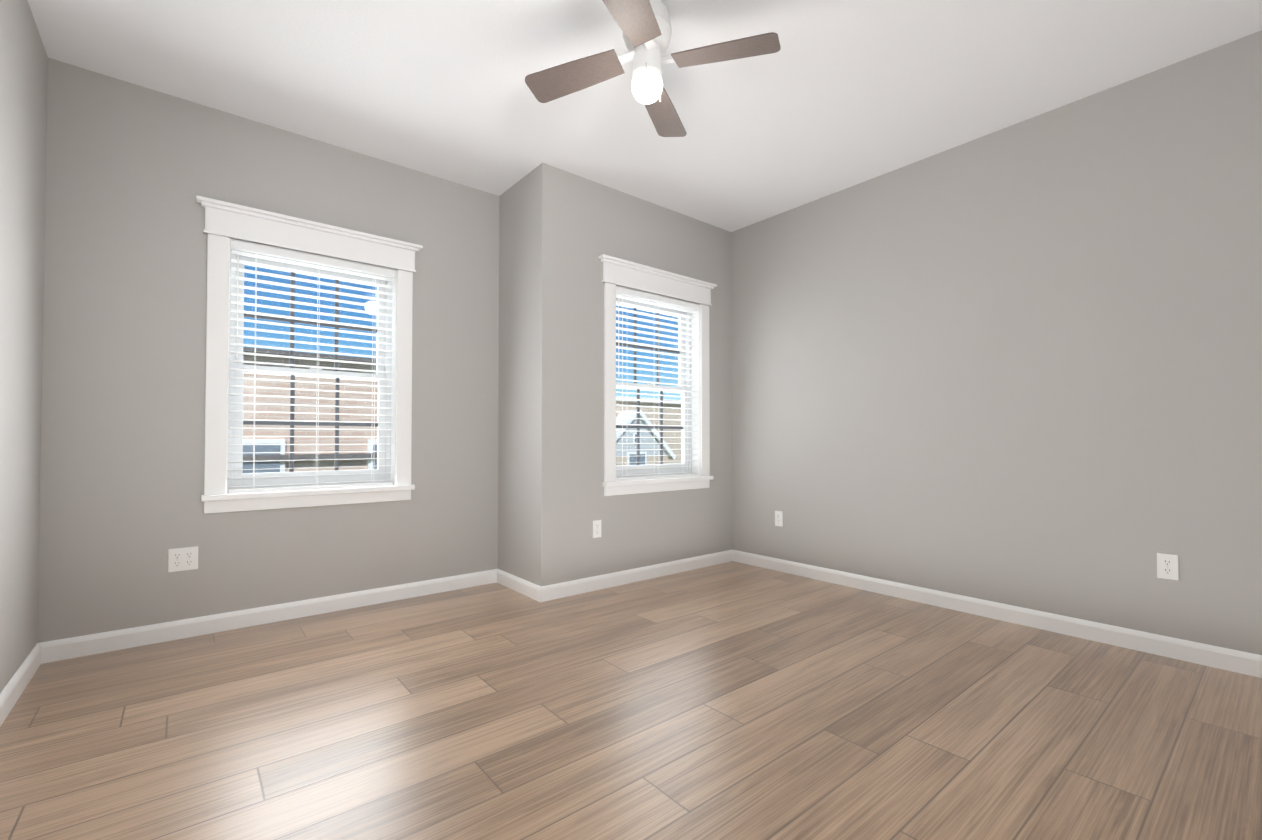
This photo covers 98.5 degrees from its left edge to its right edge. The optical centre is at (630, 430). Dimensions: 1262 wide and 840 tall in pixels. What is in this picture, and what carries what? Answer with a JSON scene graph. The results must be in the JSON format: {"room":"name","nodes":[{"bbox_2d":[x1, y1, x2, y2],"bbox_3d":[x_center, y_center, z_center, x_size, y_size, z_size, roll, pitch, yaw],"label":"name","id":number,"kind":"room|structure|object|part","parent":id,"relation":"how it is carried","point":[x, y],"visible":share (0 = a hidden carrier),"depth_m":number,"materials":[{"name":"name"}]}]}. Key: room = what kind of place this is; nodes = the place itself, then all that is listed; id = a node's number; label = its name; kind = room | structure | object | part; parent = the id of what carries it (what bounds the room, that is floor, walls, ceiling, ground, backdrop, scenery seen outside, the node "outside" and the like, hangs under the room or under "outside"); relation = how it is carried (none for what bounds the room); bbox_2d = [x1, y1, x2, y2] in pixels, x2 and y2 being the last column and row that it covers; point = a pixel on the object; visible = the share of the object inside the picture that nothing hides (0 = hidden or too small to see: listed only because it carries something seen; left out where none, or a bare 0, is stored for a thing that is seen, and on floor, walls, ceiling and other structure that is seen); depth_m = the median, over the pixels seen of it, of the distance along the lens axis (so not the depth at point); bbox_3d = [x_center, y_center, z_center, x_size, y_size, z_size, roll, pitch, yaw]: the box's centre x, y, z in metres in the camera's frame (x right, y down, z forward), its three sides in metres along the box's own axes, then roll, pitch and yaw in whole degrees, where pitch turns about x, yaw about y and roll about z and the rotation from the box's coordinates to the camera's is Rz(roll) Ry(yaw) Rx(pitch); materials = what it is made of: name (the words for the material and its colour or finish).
{"room":"empty bedroom","nodes":[
{"label":"empty bedroom","id":0,"kind":"room"},
{"bbox_2d":[0,0,47,692],"bbox_3d":[-1.314,-0.355,0.687,0.180,2.700,4.330,1,-1,-39],"label":"wall","id":1,"kind":"structure","parent":0,"point":[23,89],"depth_m":2.10,"materials":[{"name":"beige paint"}]},
{"bbox_2d":[0,643,40,726],"bbox_3d":[-1.296,0.952,0.796,0.015,0.090,4.150,1,-1,-39],"label":"baseboard","id":2,"kind":"structure","parent":1,"relation":"attached to","point":[14,688],"depth_m":2.08,"materials":[{"name":"white wood"}]},
{"bbox_2d":[37,58,498,642],"bbox_3d":[-1.897,-0.313,3.123,2.366,2.700,0.180,1,-1,-39],"label":"wall","id":3,"kind":"structure","parent":0,"point":[133,170],"depth_m":2.73,"materials":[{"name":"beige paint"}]},
{"bbox_2d":[168,546,197,571],"bbox_3d":[-2.231,0.640,2.712,0.116,0.115,0.008,1,-1,-39],"label":"electrical outlet","id":4,"kind":"object","parent":3,"relation":"attached to","point":[183,559],"visible":1,"depth_m":2.71,"materials":[{"name":"white plastic"}]},
{"bbox_2d":[39,569,496,663],"bbox_3d":[-1.766,0.991,3.083,2.186,0.090,0.015,1,-1,-39],"label":"baseboard","id":5,"kind":"structure","parent":3,"relation":"attached to","point":[74,647],"depth_m":2.86,"materials":[{"name":"white wood"}]},
{"bbox_2d":[196,195,422,513],"bbox_3d":[-1.818,-0.373,3.153,1.116,1.600,0.236,1,-1,-39],"label":"window","id":6,"kind":"structure","parent":3,"relation":"in","point":[225,221],"depth_m":3.08,"materials":[{"name":"white wood"}]},
{"bbox_3d":[-1.861,-0.332,3.205,0.830,1.330,0.090,1,-1,-39],"label":"window sash","id":7,"kind":"part","parent":6,"relation":"part of","materials":[{"name":"white plastic"}]},
{"bbox_3d":[-1.862,-0.342,3.205,0.698,1.162,0.042,1,-1,-39],"label":"glass","id":8,"kind":"part","parent":6,"relation":"part of","materials":[{"name":"clear glass"}]},
{"bbox_2d":[228,240,395,492],"bbox_3d":[-1.800,-0.332,3.130,0.826,1.331,0.068,1,-1,-39],"label":"window blind","id":9,"kind":"object","parent":6,"relation":"attached to","point":[274,252],"visible":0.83,"depth_m":3.10,"materials":[{"name":"white plastic"}]},
{"bbox_2d":[498,174,527,580],"bbox_3d":[-0.781,-0.302,3.769,0.180,2.700,0.596,1,-1,-39],"label":"wall","id":10,"kind":"structure","parent":0,"point":[513,379],"depth_m":3.63,"materials":[{"name":"beige paint"}]},
{"bbox_2d":[497,569,540,601],"bbox_3d":[-0.742,0.999,3.545,0.015,0.090,0.596,1,-1,-39],"label":"baseboard","id":11,"kind":"structure","parent":10,"relation":"attached to","point":[520,585],"depth_m":3.52,"materials":[{"name":"white wood"}]},
{"bbox_2d":[527,163,731,586],"bbox_3d":[0.153,-0.298,4.032,1.958,2.700,0.180,1,-1,-39],"label":"wall","id":12,"kind":"structure","parent":0,"point":[578,225],"depth_m":3.58,"materials":[{"name":"beige paint"}]},
{"bbox_2d":[593,520,600,537],"bbox_3d":[-0.223,0.647,3.586,0.070,0.115,0.008,1,-1,-39],"label":"electrical outlet","id":13,"kind":"object","parent":12,"relation":"attached to","point":[596,528],"visible":1,"depth_m":3.58,"materials":[{"name":"white plastic"}]},
{"bbox_2d":[539,550,732,601],"bbox_3d":[0.139,1.005,3.873,1.794,0.090,0.015,1,-1,-39],"label":"baseboard","id":14,"kind":"structure","parent":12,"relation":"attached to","point":[570,588],"depth_m":3.74,"materials":[{"name":"white wood"}]},
{"bbox_2d":[598,254,716,495],"bbox_3d":[0.173,-0.358,4.013,1.116,1.600,0.236,1,-1,-39],"label":"window","id":15,"kind":"structure","parent":12,"relation":"in","point":[631,275],"depth_m":4.04,"materials":[{"name":"white wood"}]},
{"bbox_3d":[0.130,-0.327,4.066,0.698,1.162,0.042,1,-1,-39],"label":"glass","id":16,"kind":"part","parent":15,"relation":"part of","materials":[{"name":"clear glass"}]},
{"bbox_3d":[0.130,-0.317,4.065,0.830,1.330,0.090,1,-1,-39],"label":"window sash","id":17,"kind":"part","parent":15,"relation":"part of","materials":[{"name":"white plastic"}]},
{"bbox_2d":[616,287,698,480],"bbox_3d":[0.192,-0.317,3.990,0.826,1.331,0.068,1,-1,-39],"label":"window blind","id":18,"kind":"object","parent":15,"relation":"attached to","point":[623,293],"visible":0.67,"depth_m":3.97,"materials":[{"name":"white plastic"}]},
{"bbox_2d":[0,561,1261,839],"bbox_3d":[0.232,1.079,2.045,4.324,0.120,4.510,1,-1,-39],"label":"floor","id":19,"kind":"structure","parent":0,"point":[732,701],"depth_m":1.86,"materials":[{"name":"laminate"}]},
{"bbox_2d":[27,0,1261,231],"bbox_3d":[0.232,-1.756,2.093,4.324,0.150,4.510,1,-1,-39],"label":"ceiling","id":20,"kind":"structure","parent":0,"point":[831,96],"depth_m":2.55,"materials":[{"name":"paint"}]},
{"bbox_2d":[525,0,780,136],"bbox_3d":[0.065,-1.476,2.171,0.798,0.407,0.798,1,-1,-29],"label":"ceiling fan","id":21,"kind":"object","parent":20,"relation":"attached to","point":[645,26],"visible":1,"depth_m":2.14,"materials":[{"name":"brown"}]},
{"bbox_3d":[0.065,-1.363,2.169,0.126,0.100,0.126,1,-1,-39],"label":"globe","id":22,"kind":"part","parent":21,"relation":"part of","materials":[{"name":"white glass"}]},
{"bbox_3d":[0.065,-1.544,2.172,0.196,0.270,0.196,1,-1,-39],"label":"motor","id":23,"kind":"part","parent":21,"relation":"part of","materials":[{"name":"white"}]},
{"bbox_2d":[731,30,1261,654],"bbox_3d":[2.081,-0.314,3.081,0.180,2.700,3.734,1,-1,-39],"label":"wall","id":24,"kind":"structure","parent":0,"point":[1019,364],"depth_m":2.86,"materials":[{"name":"grey paint"}]},
{"bbox_2d":[775,511,782,526],"bbox_3d":[1.113,0.662,4.098,0.008,0.115,0.070,1,-1,-39],"label":"electrical outlet","id":25,"kind":"object","parent":24,"relation":"attached to","point":[778,518],"visible":1,"depth_m":4.09,"materials":[{"name":"white plastic"}]},
{"bbox_2d":[732,550,1261,677],"bbox_3d":[1.948,0.991,3.067,0.015,0.090,3.554,1,-1,-39],"label":"baseboard","id":26,"kind":"structure","parent":24,"relation":"attached to","point":[1241,662],"depth_m":2.83,"materials":[{"name":"white wood"}]},
{"bbox_2d":[1157,553,1178,580],"bbox_3d":[2.442,0.618,2.476,0.008,0.115,0.070,1,-1,-39],"label":"electrical outlet","id":27,"kind":"object","parent":24,"relation":"attached to","point":[1167,566],"visible":1,"depth_m":2.47,"materials":[{"name":"white plastic"}]},
{"bbox_3d":[-4.383,4.430,20.281,140.000,0.200,150.000,1,-1,-39],"label":"ground","id":28,"kind":"structure","parent":0,"visible":0},
{"bbox_2d":[242,347,377,472],"bbox_3d":[-10.757,1.490,10.909,12.600,5.360,10.900,1,-1,-39],"label":"building","id":29,"kind":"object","parent":28,"relation":"on","point":[298,440],"depth_m":8.70,"materials":[{"name":"beige"}]},
{"bbox_2d":[616,396,680,465],"bbox_3d":[-2.599,1.585,24.150,15.400,5.620,10.350,1,-1,-39],"label":"house","id":30,"kind":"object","parent":28,"relation":"on","point":[650,460],"depth_m":20.49,"materials":[{"name":"beige brick"}]}
]}

